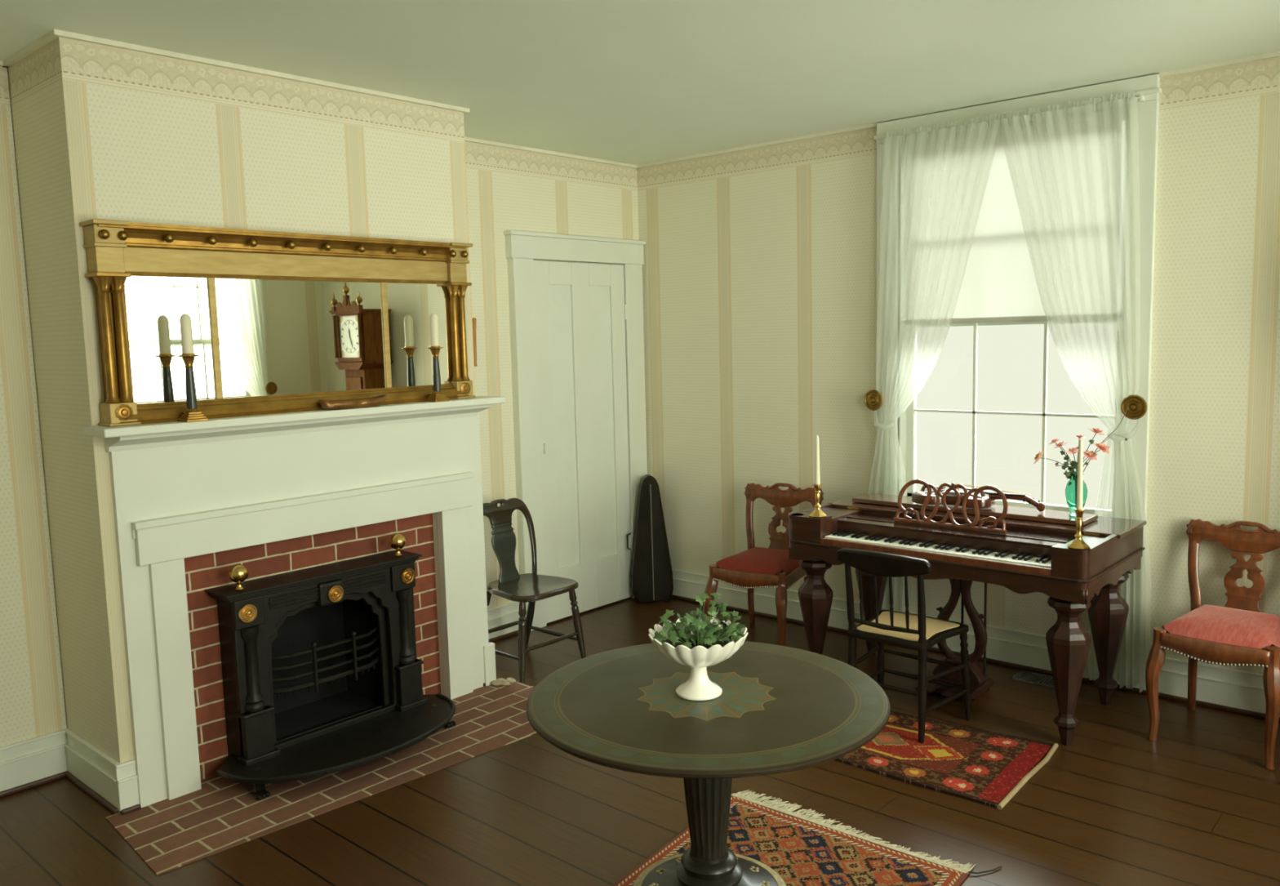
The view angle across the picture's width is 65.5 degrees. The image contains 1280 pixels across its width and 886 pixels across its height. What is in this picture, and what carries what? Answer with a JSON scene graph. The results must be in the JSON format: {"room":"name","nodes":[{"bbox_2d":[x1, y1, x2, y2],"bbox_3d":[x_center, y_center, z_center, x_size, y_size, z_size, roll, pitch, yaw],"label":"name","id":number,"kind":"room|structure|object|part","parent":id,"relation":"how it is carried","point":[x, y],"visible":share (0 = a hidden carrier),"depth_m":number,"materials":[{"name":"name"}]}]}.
{"room":"parlor","nodes":[
{"label":"parlor","id":0,"kind":"room"},
{"bbox_2d":[0,66,66,746],"bbox_3d":[-2.949,0.042,3.131,0.150,2.700,1.860,4,8,42],"label":"wall","id":1,"kind":"structure","parent":0,"point":[32,700],"depth_m":3.73,"materials":[{"name":"paper"}]},
{"bbox_2d":[0,601,519,815],"bbox_3d":[-1.512,1.146,4.306,0.552,0.182,5.300,4,8,42],"label":"baseboard","id":2,"kind":"structure","parent":1,"relation":"attached to","point":[26,764],"depth_m":3.76,"materials":[{"name":"white paint"}]},
{"bbox_2d":[7,36,475,763],"bbox_3d":[-1.577,-0.115,4.270,0.668,2.700,1.677,4,8,42],"label":"wall","id":3,"kind":"structure","parent":0,"point":[100,131],"depth_m":3.64,"materials":[{"name":"paper"}]},
{"bbox_2d":[84,395,505,807],"bbox_3d":[-1.244,0.557,4.056,0.185,1.392,1.730,4,8,42],"label":"fireplace mantel","id":4,"kind":"object","parent":3,"relation":"attached to","point":[180,490],"visible":0.96,"depth_m":3.83,"materials":[{"name":"white paint"}]},
{"bbox_2d":[177,353,208,422],"bbox_3d":[-1.594,-0.197,3.526,0.076,0.240,0.076,4,8,42],"label":"candlestick","id":5,"kind":"object","parent":4,"relation":"on","point":[192,414],"visible":0.99,"depth_m":3.51,"materials":[{"name":"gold metal"}]},
{"bbox_2d":[179,313,194,353],"bbox_3d":[-1.599,-0.385,3.506,0.038,0.141,0.038,4,8,42],"label":"candle","id":6,"kind":"object","parent":5,"relation":"on","point":[186,331],"visible":0.98,"depth_m":3.49,"materials":[{"name":"wax"}]},
{"bbox_2d":[80,218,475,426],"bbox_3d":[-1.311,-0.476,3.941,0.124,0.690,1.586,4,8,42],"label":"mirror","id":7,"kind":"object","parent":4,"relation":"on","point":[282,322],"visible":1,"depth_m":3.81,"materials":[{"name":"gold metal"}]},
{"bbox_3d":[-1.678,-0.372,3.563,0.008,0.448,0.296,4,8,42],"label":"mirror pane","id":8,"kind":"part","parent":7,"relation":"part of","materials":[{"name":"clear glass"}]},
{"bbox_3d":[-1.323,-0.778,3.912,0.112,0.078,1.580,4,8,42],"label":"cornice","id":9,"kind":"part","parent":7,"relation":"part of","materials":[{"name":"gold metal"}]},
{"bbox_3d":[-1.311,-0.167,3.981,0.104,0.068,1.500,4,8,42],"label":"moulding","id":10,"kind":"part","parent":7,"relation":"part of","materials":[{"name":"gold metal"}]},
{"bbox_3d":[-1.328,-0.423,3.953,0.008,0.448,0.724,4,8,42],"label":"mirror pane","id":11,"kind":"part","parent":7,"relation":"part of","materials":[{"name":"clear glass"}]},
{"bbox_3d":[-0.973,-0.475,4.348,0.008,0.448,0.312,4,8,42],"label":"mirror pane","id":12,"kind":"part","parent":7,"relation":"part of","materials":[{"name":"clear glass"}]},
{"bbox_2d":[84,395,505,437],"bbox_3d":[-1.261,-0.119,3.983,0.185,0.030,1.730,4,8,42],"label":"shelf","id":13,"kind":"object","parent":4,"relation":"attached to","point":[163,429],"depth_m":3.78,"materials":[{"name":"white paint"}]},
{"bbox_3d":[-1.270,-0.076,4.010,0.140,0.062,1.620,4,8,42],"label":"bed moulding","id":14,"kind":"part","parent":4,"relation":"part of","materials":[{"name":"white paint"}]},
{"bbox_3d":[-1.281,0.285,4.064,0.038,0.157,1.504,4,8,42],"label":"architrave","id":15,"kind":"part","parent":4,"relation":"part of","materials":[{"name":"white paint"}]},
{"bbox_2d":[318,394,386,409],"bbox_3d":[-1.158,-0.166,4.019,0.074,0.045,0.304,4,8,42],"label":"tray","id":16,"kind":"object","parent":4,"relation":"on","point":[379,400],"visible":1,"depth_m":3.99,"materials":[{"name":"gold metal"}]},
{"bbox_2d":[425,345,449,401],"bbox_3d":[-0.884,-0.301,4.316,0.076,0.240,0.076,4,8,42],"label":"candlestick","id":17,"kind":"object","parent":4,"relation":"on","point":[437,395],"visible":1,"depth_m":4.30,"materials":[{"name":"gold metal"}]},
{"bbox_2d":[429,313,439,346],"bbox_3d":[-0.888,-0.488,4.296,0.038,0.141,0.038,4,8,42],"label":"candle","id":18,"kind":"object","parent":17,"relation":"on","point":[433,319],"visible":1,"depth_m":4.28,"materials":[{"name":"wax"}]},
{"bbox_2d":[183,512,440,780],"bbox_3d":[-1.365,0.798,4.200,0.100,0.888,1.165,4,8,42],"label":"brick surround","id":19,"kind":"object","parent":3,"relation":"attached to","point":[204,571],"visible":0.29,"depth_m":3.98,"materials":[{"name":"red brick"}]},
{"bbox_2d":[0,28,1279,168],"bbox_3d":[0.027,-1.324,2.600,4.850,0.017,5.300,4,8,42],"label":"trim","id":20,"kind":"structure","parent":3,"relation":"attached to","point":[54,33],"depth_m":4.03,"materials":[{"name":"paint"}]},
{"bbox_2d":[464,141,638,608],"bbox_3d":[-0.607,-0.299,5.736,0.150,2.700,1.700,4,8,42],"label":"wall","id":21,"kind":"structure","parent":0,"point":[508,188],"depth_m":5.46,"materials":[{"name":"paper"}]},
{"bbox_2d":[472,317,477,366],"bbox_3d":[-0.876,-0.535,5.282,0.022,0.256,0.021,4,7,42],"label":"flute","id":22,"kind":"object","parent":21,"relation":"hanging from","point":[474,319],"visible":0.95,"depth_m":5.28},
{"bbox_2d":[503,230,647,631],"bbox_3d":[-0.325,-0.090,5.907,0.066,2.235,1.099,4,8,42],"label":"trim","id":23,"kind":"structure","parent":21,"relation":"attached to","point":[522,247],"depth_m":5.62,"materials":[{"name":"white paint"}]},
{"bbox_2d":[533,260,632,622],"bbox_3d":[-0.326,-0.022,5.923,0.050,2.073,0.748,4,8,42],"label":"door","id":24,"kind":"structure","parent":21,"relation":"in","point":[580,308],"depth_m":5.90,"materials":[{"name":"paint"}]},
{"bbox_3d":[-0.540,0.030,5.661,0.014,0.060,0.015,4,8,42],"label":"latch plate","id":25,"kind":"part","parent":24,"relation":"part of","materials":[{"name":"white paint"}]},
{"bbox_2d":[546,596,630,623],"bbox_3d":[-0.320,1.014,6.041,0.010,0.012,0.880,4,8,42],"label":"trim","id":26,"kind":"structure","parent":21,"relation":"attached to","point":[629,597],"depth_m":6.07,"materials":[{"name":"brown wood"}]},
{"bbox_2d":[0,597,1279,885],"bbox_3d":[0.096,1.410,2.896,5.150,0.120,5.600,4,8,42],"label":"floor","id":27,"kind":"structure","parent":0,"point":[1197,804],"depth_m":3.44,"materials":[{"name":"brown wood"}]},
{"bbox_2d":[106,680,537,875],"bbox_3d":[-1.090,1.272,4.008,0.790,0.034,1.885,4,8,42],"label":"brick hearth","id":28,"kind":"object","parent":27,"relation":"on","point":[224,814],"visible":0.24,"depth_m":3.67,"materials":[{"name":"red brick"}]},
{"bbox_2d":[204,533,456,799],"bbox_3d":[-1.264,0.836,4.050,0.774,0.832,1.008,4,8,42],"label":"fireplace insert","id":29,"kind":"object","parent":28,"relation":"on","point":[322,675],"visible":1,"depth_m":4.06,"materials":[{"name":"metal"}]},
{"bbox_3d":[-1.299,0.536,4.042,0.180,0.033,0.870,4,8,42],"label":"cornice","id":30,"kind":"part","parent":29,"relation":"part of","materials":[{"name":"metal"}]},
{"bbox_3d":[-1.253,0.865,4.044,0.028,0.625,0.800,4,8,42],"label":"frame","id":31,"kind":"part","parent":29,"relation":"part of","materials":[{"name":"metal"}]},
{"bbox_3d":[-1.248,0.591,4.004,0.011,0.043,0.520,4,8,42],"label":"frieze moulding","id":32,"kind":"part","parent":29,"relation":"part of","materials":[{"name":"metal"}]},
{"bbox_3d":[-1.143,1.183,3.987,0.474,0.027,1.008,4,8,42],"label":"hearth plate","id":33,"kind":"part","parent":29,"relation":"part of","materials":[{"name":"metal"}]},
{"bbox_2d":[489,677,515,686],"bbox_3d":[-0.657,1.151,4.790,0.104,0.024,0.114,4,8,42],"label":"lump","id":34,"kind":"object","parent":28,"relation":"on","point":[498,682],"visible":1,"depth_m":4.77,"materials":[{"name":"beige stone"}]},
{"bbox_2d":[482,497,586,682],"bbox_3d":[-0.593,0.716,5.059,0.490,0.838,0.446,4,8,42],"label":"chair","id":35,"kind":"object","parent":27,"relation":"on","point":[530,588],"visible":0.84,"depth_m":5.09,"materials":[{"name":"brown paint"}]},
{"bbox_3d":[-0.825,0.942,5.054,0.182,0.400,0.041,1,7,22],"label":"leg","id":36,"kind":"part","parent":35,"relation":"part of","materials":[{"name":"green paint"}]},
{"bbox_3d":[-0.702,0.506,5.130,0.089,0.430,0.420,4,8,42],"label":"frame","id":37,"kind":"part","parent":35,"relation":"part of","materials":[{"name":"green paint"}]},
{"bbox_3d":[-0.570,0.962,4.817,0.040,0.394,0.080,0,6,12],"label":"leg","id":38,"kind":"part","parent":35,"relation":"part of","materials":[{"name":"green paint"}]},
{"bbox_3d":[-0.586,0.908,5.320,0.041,0.400,0.182,-5,7,-28],"label":"leg","id":39,"kind":"part","parent":35,"relation":"part of","materials":[{"name":"green paint"}]},
{"bbox_3d":[-0.555,0.727,5.026,0.390,0.041,0.412,4,8,42],"label":"seat","id":40,"kind":"part","parent":35,"relation":"part of","materials":[{"name":"brown paint"}]},
{"bbox_3d":[-0.321,0.926,5.095,0.080,0.394,0.040,-3,6,-18],"label":"leg","id":41,"kind":"part","parent":35,"relation":"part of","materials":[{"name":"green paint"}]},
{"bbox_2d":[626,474,673,603],"bbox_3d":[0.057,0.596,6.199,0.278,0.795,0.171,-2,6,-6],"label":"case","id":42,"kind":"object","parent":27,"relation":"on","point":[651,572],"visible":1,"depth_m":6.15,"materials":[{"name":"black leather"}]},
{"bbox_3d":[-0.068,0.614,6.202,0.033,0.109,0.013,-6,8,-35],"label":"carry handle","id":43,"kind":"part","parent":42,"relation":"part of","materials":[{"name":"leather"}]},
{"bbox_2d":[704,482,823,645],"bbox_3d":[0.662,0.661,5.280,0.462,0.836,0.546,2,7,32],"label":"chair","id":44,"kind":"object","parent":27,"relation":"on","point":[752,568],"visible":0.86,"depth_m":5.19,"materials":[{"name":"brown wood"}]},
{"bbox_3d":[0.375,0.866,5.210,0.061,0.456,0.080,2,7,32],"label":"leg","id":45,"kind":"part","parent":44,"relation":"part of","materials":[{"name":"brown wood"}]},
{"bbox_3d":[0.538,0.697,5.083,0.374,0.080,0.042,2,7,32],"label":"rail","id":46,"kind":"part","parent":44,"relation":"part of","materials":[{"name":"brown wood"}]},
{"bbox_3d":[0.613,0.472,5.537,0.046,0.316,0.104,-1,6,4],"label":"post","id":47,"kind":"part","parent":44,"relation":"part of","materials":[{"name":"brown wood"}]},
{"bbox_3d":[0.626,0.834,5.553,0.047,0.435,0.064,2,7,32],"label":"leg","id":48,"kind":"part","parent":44,"relation":"part of","materials":[{"name":"brown wood"}]},
{"bbox_2d":[715,546,799,573],"bbox_3d":[0.652,0.628,5.261,0.394,0.098,0.428,2,7,32],"label":"seat cushion","id":49,"kind":"object","parent":44,"relation":"on","point":[754,560],"depth_m":5.14,"materials":[{"name":"red fabric"}]},
{"bbox_3d":[0.640,0.703,5.247,0.439,0.030,0.436,2,7,32],"label":"nail trim","id":50,"kind":"part","parent":44,"relation":"part of","materials":[{"name":"metal"}]},
{"bbox_3d":[0.712,0.880,4.999,0.061,0.456,0.080,2,7,32],"label":"leg","id":51,"kind":"part","parent":44,"relation":"part of","materials":[{"name":"brown wood"}]},
{"bbox_3d":[0.786,0.283,5.452,0.462,0.127,0.046,2,7,32],"label":"crest rail","id":52,"kind":"part","parent":44,"relation":"part of","materials":[{"name":"brown wood"}]},
{"bbox_3d":[0.820,0.684,5.173,0.023,0.067,0.392,2,7,28],"label":"rail","id":53,"kind":"part","parent":44,"relation":"part of","materials":[{"name":"brown wood"}]},
{"bbox_2d":[612,789,1001,885],"bbox_3d":[0.261,1.351,2.780,0.955,0.012,1.552,4,8,42],"label":"rug","id":54,"kind":"object","parent":27,"relation":"on","point":[803,850],"visible":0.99,"depth_m":3.16,"materials":[{"name":"fabric"}]},
{"bbox_2d":[526,640,890,885],"bbox_3d":[0.180,1.007,2.612,0.926,0.722,0.926,4,8,42],"label":"pedestal table","id":55,"kind":"object","parent":54,"relation":"on","point":[779,708],"visible":0.96,"depth_m":2.50,"materials":[{"name":"paint"}]},
{"bbox_2d":[648,617,747,700],"bbox_3d":[0.151,0.565,2.567,0.255,0.167,0.258,4,8,42],"label":"footed bowl","id":56,"kind":"object","parent":55,"relation":"on","point":[699,686],"visible":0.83,"depth_m":2.51,"materials":[{"name":"white ceramic"}]},
{"bbox_2d":[653,592,745,648],"bbox_3d":[0.147,0.460,2.554,0.236,0.145,0.208,4,8,42],"label":"ivy","id":57,"kind":"object","parent":56,"relation":"in","point":[707,634],"visible":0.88,"depth_m":2.54,"materials":[{"name":"plant"}]},
{"bbox_3d":[0.153,0.459,2.539,0.192,0.133,0.153,0,6,16],"label":"stem","id":58,"kind":"part","parent":57,"relation":"part of","materials":[{"name":"green plant"}]},
{"bbox_3d":[0.182,1.109,2.623,0.176,0.068,0.176,4,8,42],"label":"ring moulding","id":59,"kind":"part","parent":55,"relation":"part of","materials":[{"name":"paint"}]},
{"bbox_2d":[834,711,1057,809],"bbox_3d":[0.995,1.193,4.059,1.226,0.018,0.660,4,8,42],"label":"rug","id":60,"kind":"object","parent":27,"relation":"on","point":[986,767],"visible":0.49,"depth_m":3.82,"materials":[{"name":"red fabric"}]},
{"bbox_2d":[835,547,970,742],"bbox_3d":[1.105,0.801,4.170,0.432,0.768,0.423,4,8,42],"label":"chair","id":61,"kind":"object","parent":60,"relation":"on","point":[919,632],"visible":0.94,"depth_m":4.07,"materials":[{"name":"black paint"}]},
{"bbox_3d":[0.880,0.816,4.157,0.037,0.731,0.065,4,8,42],"label":"leg post","id":62,"kind":"part","parent":61,"relation":"part of","materials":[{"name":"black paint"}]},
{"bbox_3d":[1.077,0.963,4.448,0.034,0.387,0.051,0,6,12],"label":"leg","id":63,"kind":"part","parent":61,"relation":"part of","materials":[{"name":"black paint"}]},
{"bbox_3d":[0.970,0.486,3.994,0.412,0.097,0.044,4,8,42],"label":"crest rail","id":64,"kind":"part","parent":61,"relation":"part of","materials":[{"name":"black paint"}]},
{"bbox_3d":[0.996,0.748,4.043,0.317,0.021,0.033,4,8,42],"label":"cross rail","id":65,"kind":"part","parent":61,"relation":"part of","materials":[{"name":"black paint"}]},
{"bbox_3d":[1.115,0.771,4.180,0.353,0.006,0.334,4,8,42],"label":"cane panel","id":66,"kind":"part","parent":61,"relation":"part of","materials":[{"name":"beige wicker"}]},
{"bbox_3d":[1.116,0.785,4.182,0.410,0.030,0.388,4,8,42],"label":"seat frame","id":67,"kind":"part","parent":61,"relation":"part of","materials":[{"name":"black paint"}]},
{"bbox_3d":[1.116,0.833,3.947,0.037,0.731,0.065,4,8,42],"label":"leg post","id":68,"kind":"part","parent":61,"relation":"part of","materials":[{"name":"black paint"}]},
{"bbox_3d":[1.370,0.984,4.188,0.051,0.387,0.034,-3,7,-18],"label":"leg","id":69,"kind":"part","parent":61,"relation":"part of","materials":[{"name":"black paint"}]},
{"bbox_2d":[787,479,1146,745],"bbox_3d":[1.430,0.652,4.479,1.359,0.981,0.754,4,8,42],"label":"piano","id":70,"kind":"object","parent":27,"relation":"on","point":[1019,549],"visible":0.98,"depth_m":4.27,"materials":[{"name":"brown wood"}]},
{"bbox_3d":[0.827,0.824,4.681,0.152,0.625,0.152,4,8,42],"label":"leg","id":71,"kind":"part","parent":70,"relation":"part of","materials":[{"name":"brown wood"}]},
{"bbox_2d":[808,483,826,517],"bbox_3d":[0.813,0.262,4.553,0.078,0.150,0.078,1,7,19],"label":"candlestick","id":72,"kind":"object","parent":70,"relation":"on","point":[817,513],"visible":1,"depth_m":4.54,"materials":[{"name":"gold metal"}]},
{"bbox_2d":[814,435,820,484],"bbox_3d":[0.809,0.076,4.533,0.023,0.225,0.023,4,8,42],"label":"candle","id":73,"kind":"object","parent":72,"relation":"on","point":[817,450],"visible":1,"depth_m":4.53,"materials":[{"name":"wax"}]},
{"bbox_3d":[1.183,0.772,5.077,0.152,0.625,0.152,4,8,42],"label":"leg","id":74,"kind":"part","parent":70,"relation":"part of","materials":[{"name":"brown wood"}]},
{"bbox_3d":[1.474,0.787,4.547,0.010,0.615,0.010,4,8,42],"label":"pedal rod","id":75,"kind":"part","parent":70,"relation":"part of","materials":[{"name":"metal"}]},
{"bbox_3d":[1.418,0.453,4.450,1.359,0.011,0.734,4,8,42],"label":"bead moulding","id":76,"kind":"part","parent":70,"relation":"part of","materials":[{"name":"brown wood"}]},
{"bbox_3d":[1.520,0.301,4.616,1.095,0.020,0.195,4,8,42],"label":"folded lid","id":77,"kind":"part","parent":70,"relation":"part of","materials":[{"name":"brown wood"}]},
{"bbox_2d":[911,483,1045,511],"bbox_3d":[1.551,0.242,4.561,0.599,0.097,0.208,4,8,40],"label":"violin","id":78,"kind":"object","parent":70,"relation":"on","point":[918,497],"visible":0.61,"depth_m":4.52,"materials":[{"name":"brown wood"}]},
{"bbox_3d":[1.554,0.793,4.476,0.010,0.615,0.010,4,8,42],"label":"pedal rod","id":79,"kind":"part","parent":70,"relation":"part of","materials":[{"name":"metal"}]},
{"bbox_3d":[1.549,0.324,4.585,1.354,0.017,0.375,4,8,42],"label":"lid","id":80,"kind":"part","parent":70,"relation":"part of","materials":[{"name":"brown wood"}]},
{"bbox_3d":[1.685,0.885,3.918,0.152,0.625,0.152,4,8,42],"label":"leg","id":81,"kind":"part","parent":70,"relation":"part of","materials":[{"name":"brown wood"}]},
{"bbox_2d":[1065,472,1087,515],"bbox_3d":[1.888,0.222,4.304,0.090,0.184,0.090,4,8,42],"label":"flower vase","id":82,"kind":"object","parent":70,"relation":"on","point":[1071,486],"visible":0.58,"depth_m":4.28,"materials":[{"name":"green glass"}]},
{"bbox_2d":[1033,450,1070,470],"bbox_3d":[1.817,0.164,4.354,0.181,0.267,0.080,4,8,42],"label":"flower","id":83,"kind":"object","parent":82,"relation":"in","point":[1038,455],"visible":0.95,"depth_m":4.37,"materials":[{"name":"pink plant"}]},
{"bbox_3d":[1.827,0.183,4.347,0.155,0.231,0.004,3,8,38],"label":"stem","id":84,"kind":"part","parent":83,"relation":"part of","materials":[{"name":"green plant"}]},
{"bbox_2d":[1048,438,1073,469],"bbox_3d":[1.839,0.138,4.334,0.124,0.323,0.057,4,8,42],"label":"flower","id":85,"kind":"object","parent":82,"relation":"in","point":[1062,451],"visible":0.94,"depth_m":4.33,"materials":[{"name":"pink plant"}]},
{"bbox_2d":[1055,463,1073,472],"bbox_3d":[1.850,0.193,4.327,0.091,0.215,0.030,1,6,18],"label":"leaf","id":86,"kind":"object","parent":82,"relation":"in","point":[1063,466],"visible":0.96,"depth_m":4.31,"materials":[{"name":"green plant"}]},
{"bbox_2d":[1054,440,1075,471],"bbox_3d":[1.841,0.145,4.324,0.089,0.310,0.067,-2,6,-6],"label":"flower","id":87,"kind":"object","parent":82,"relation":"in","point":[1060,444],"visible":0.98,"depth_m":4.30,"materials":[{"name":"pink plant"}]},
{"bbox_3d":[1.857,0.158,4.311,0.068,0.288,0.003,1,7,24],"label":"stem","id":88,"kind":"part","parent":87,"relation":"part of","materials":[{"name":"green plant"}]},
{"bbox_2d":[1062,460,1078,481],"bbox_3d":[1.869,0.133,4.300,0.068,0.116,0.076,4,8,42],"label":"sprig","id":89,"kind":"object","parent":82,"relation":"in","point":[1066,473],"visible":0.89,"depth_m":4.29,"materials":[{"name":"green plant"}]},
{"bbox_2d":[1065,446,1078,474],"bbox_3d":[1.862,0.161,4.277,0.065,0.288,0.066,-2,6,-7],"label":"flower","id":90,"kind":"object","parent":82,"relation":"in","point":[1073,450],"visible":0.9,"depth_m":4.27,"materials":[{"name":"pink plant"}]},
{"bbox_2d":[1072,435,1084,474],"bbox_3d":[1.897,0.132,4.301,0.056,0.338,0.055,4,8,42],"label":"flower","id":91,"kind":"object","parent":82,"relation":"in","point":[1079,437],"visible":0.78,"depth_m":4.28,"materials":[{"name":"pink plant"}]},
{"bbox_2d":[1083,450,1097,465],"bbox_3d":[1.907,0.168,4.248,0.082,0.278,0.078,1,7,24],"label":"flower","id":92,"kind":"object","parent":82,"relation":"in","point":[1087,454],"visible":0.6,"depth_m":4.23,"materials":[{"name":"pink plant"}]},
{"bbox_2d":[1083,426,1104,458],"bbox_3d":[1.933,0.119,4.255,0.108,0.374,0.066,-1,6,8],"label":"flower","id":93,"kind":"object","parent":82,"relation":"in","point":[1095,430],"visible":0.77,"depth_m":4.24,"materials":[{"name":"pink plant"}]},
{"bbox_2d":[1084,442,1110,465],"bbox_3d":[1.933,0.150,4.245,0.142,0.313,0.078,4,8,42],"label":"flower","id":94,"kind":"object","parent":82,"relation":"in","point":[1101,446],"visible":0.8,"depth_m":4.21,"materials":[{"name":"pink plant"}]},
{"bbox_2d":[1083,407,1128,471],"bbox_3d":[1.974,0.006,4.232,0.186,0.311,0.037,0,6,16],"label":"bare twig","id":95,"kind":"object","parent":82,"relation":"in","point":[1126,439],"visible":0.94,"depth_m":4.22,"materials":[{"name":"plant"}]},
{"bbox_2d":[1067,507,1089,549],"bbox_3d":[1.668,0.324,3.779,0.078,0.150,0.078,1,7,19],"label":"candlestick","id":96,"kind":"object","parent":70,"relation":"on","point":[1077,543],"visible":1,"depth_m":3.77,"materials":[{"name":"gold metal"}]},
{"bbox_2d":[1075,439,1083,509],"bbox_3d":[1.663,0.118,3.757,0.023,0.265,0.023,4,8,42],"label":"candle","id":97,"kind":"object","parent":96,"relation":"on","point":[1080,464],"visible":1,"depth_m":3.75,"materials":[{"name":"wax"}]},
{"bbox_3d":[2.031,0.833,4.323,0.152,0.625,0.152,4,8,42],"label":"leg","id":98,"kind":"part","parent":70,"relation":"part of","materials":[{"name":"brown wood"}]},
{"bbox_2d":[1010,670,1054,688],"bbox_3d":[1.878,1.111,4.666,0.230,0.006,0.136,4,8,42],"label":"floor vent","id":99,"kind":"object","parent":27,"relation":"in","point":[1023,676],"visible":0.79,"depth_m":4.68,"materials":[{"name":"metal"}]},
{"bbox_2d":[1015,671,1053,685],"bbox_3d":[1.880,1.111,4.664,0.201,0.005,0.112,4,8,42],"label":"grille","id":100,"kind":"object","parent":99,"relation":"attached to","point":[1027,677],"depth_m":4.68,"materials":[{"name":"metal"}]},
{"bbox_2d":[1145,519,1279,769],"bbox_3d":[2.344,0.762,3.957,0.462,0.836,0.546,4,9,43],"label":"chair","id":101,"kind":"object","parent":27,"relation":"on","point":[1237,633],"visible":1,"depth_m":3.92,"materials":[{"name":"brown wood"}]},
{"bbox_3d":[2.044,0.961,3.946,0.061,0.456,0.080,4,9,43],"label":"leg","id":102,"kind":"part","parent":101,"relation":"part of","materials":[{"name":"brown wood"}]},
{"bbox_3d":[2.360,0.933,4.233,0.047,0.435,0.064,4,9,43],"label":"leg","id":103,"kind":"part","parent":101,"relation":"part of","materials":[{"name":"brown wood"}]},
{"bbox_3d":[2.351,0.572,4.217,0.046,0.316,0.104,0,6,15],"label":"post","id":104,"kind":"part","parent":101,"relation":"part of","materials":[{"name":"brown wood"}]},
{"bbox_3d":[2.315,0.804,3.929,0.439,0.030,0.436,4,9,43],"label":"nail trim","id":105,"kind":"part","parent":101,"relation":"part of","materials":[{"name":"metal"}]},
{"bbox_3d":[2.183,0.796,3.789,0.374,0.080,0.042,4,9,43],"label":"rail","id":106,"kind":"part","parent":101,"relation":"part of","materials":[{"name":"brown wood"}]},
{"bbox_2d":[1162,604,1279,648],"bbox_3d":[2.331,0.729,3.940,0.394,0.098,0.428,4,9,43],"label":"seat cushion","id":107,"kind":"object","parent":101,"relation":"on","point":[1239,626],"depth_m":3.86,"materials":[{"name":"fabric"}]},
{"bbox_3d":[2.507,0.386,4.098,0.462,0.127,0.046,4,9,43],"label":"crest rail","id":108,"kind":"part","parent":101,"relation":"part of","materials":[{"name":"brown wood"}]},
{"bbox_3d":[2.333,0.983,3.673,0.061,0.456,0.080,4,9,43],"label":"leg","id":109,"kind":"part","parent":101,"relation":"part of","materials":[{"name":"brown wood"}]},
{"bbox_2d":[0,0,1279,164],"bbox_3d":[0.025,-1.393,2.593,5.150,0.120,5.600,4,8,42],"label":"ceiling","id":110,"kind":"structure","parent":0,"point":[630,82],"depth_m":3.68,"materials":[{"name":"paint"}]},
{"bbox_2d":[636,56,1279,674],"bbox_3d":[1.873,-0.255,4.762,5.150,2.700,0.150,4,8,42],"label":"wall","id":111,"kind":"structure","parent":0,"point":[759,268],"depth_m":5.28,"materials":[{"name":"paper"}]},
{"bbox_2d":[671,568,1279,721],"bbox_3d":[1.851,1.006,4.823,4.830,0.182,0.034,4,8,42],"label":"baseboard","id":112,"kind":"structure","parent":111,"relation":"attached to","point":[1218,687],"depth_m":4.82,"materials":[{"name":"white paint"}]},
{"bbox_2d":[873,73,1161,518],"bbox_3d":[1.769,-0.345,4.803,1.330,2.515,0.210,4,8,42],"label":"window","id":113,"kind":"structure","parent":111,"relation":"in","point":[1148,86],"depth_m":4.38,"materials":[{"name":"white paint"}]},
{"bbox_2d":[864,389,883,410],"bbox_3d":[1.222,-0.224,5.155,0.108,0.108,0.084,4,8,42],"label":"tieback","id":114,"kind":"object","parent":113,"relation":"attached to","point":[871,400],"visible":0.99,"depth_m":5.13,"materials":[{"name":"gold metal"}]},
{"bbox_3d":[1.804,-1.029,4.787,1.064,0.917,0.035,4,8,42],"label":"sash","id":115,"kind":"part","parent":113,"relation":"part of","materials":[{"name":"white paint"}]},
{"bbox_2d":[951,135,1046,323],"bbox_3d":[1.742,-1.028,4.718,1.020,0.902,0.017,4,8,42],"label":"roller blind","id":116,"kind":"object","parent":113,"relation":"attached to","point":[999,284],"visible":0.2,"depth_m":4.75,"materials":[{"name":"fabric"}]},
{"bbox_3d":[1.800,-0.135,4.854,1.064,0.955,0.035,4,8,42],"label":"sash","id":117,"kind":"part","parent":113,"relation":"part of","materials":[{"name":"white paint"}]},
{"bbox_2d":[881,94,1144,142],"bbox_3d":[1.679,-1.491,4.610,1.210,0.020,0.038,4,8,42],"label":"curtain rod","id":118,"kind":"object","parent":113,"relation":"attached to","point":[1141,98],"visible":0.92,"depth_m":4.21,"materials":[{"name":"white paint"}]},
{"bbox_2d":[863,112,1005,619],"bbox_3d":[1.428,-0.244,4.943,0.725,2.606,0.107,4,8,42],"label":"sheer curtain","id":119,"kind":"object","parent":118,"relation":"hanging from","point":[935,179],"visible":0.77,"depth_m":4.92,"materials":[{"name":"fabric"}]},
{"bbox_2d":[996,90,1151,692],"bbox_3d":[1.939,-0.208,4.489,0.725,2.606,0.109,4,8,42],"label":"sheer curtain","id":120,"kind":"object","parent":118,"relation":"hanging from","point":[1073,166],"visible":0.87,"depth_m":4.39,"materials":[{"name":"fabric"}]},
{"bbox_2d":[1120,394,1146,419],"bbox_3d":[2.155,-0.157,4.325,0.108,0.108,0.084,4,8,42],"label":"tieback","id":121,"kind":"object","parent":113,"relation":"attached to","point":[1136,405],"visible":1,"depth_m":4.30,"materials":[{"name":"gold metal"}]}
]}

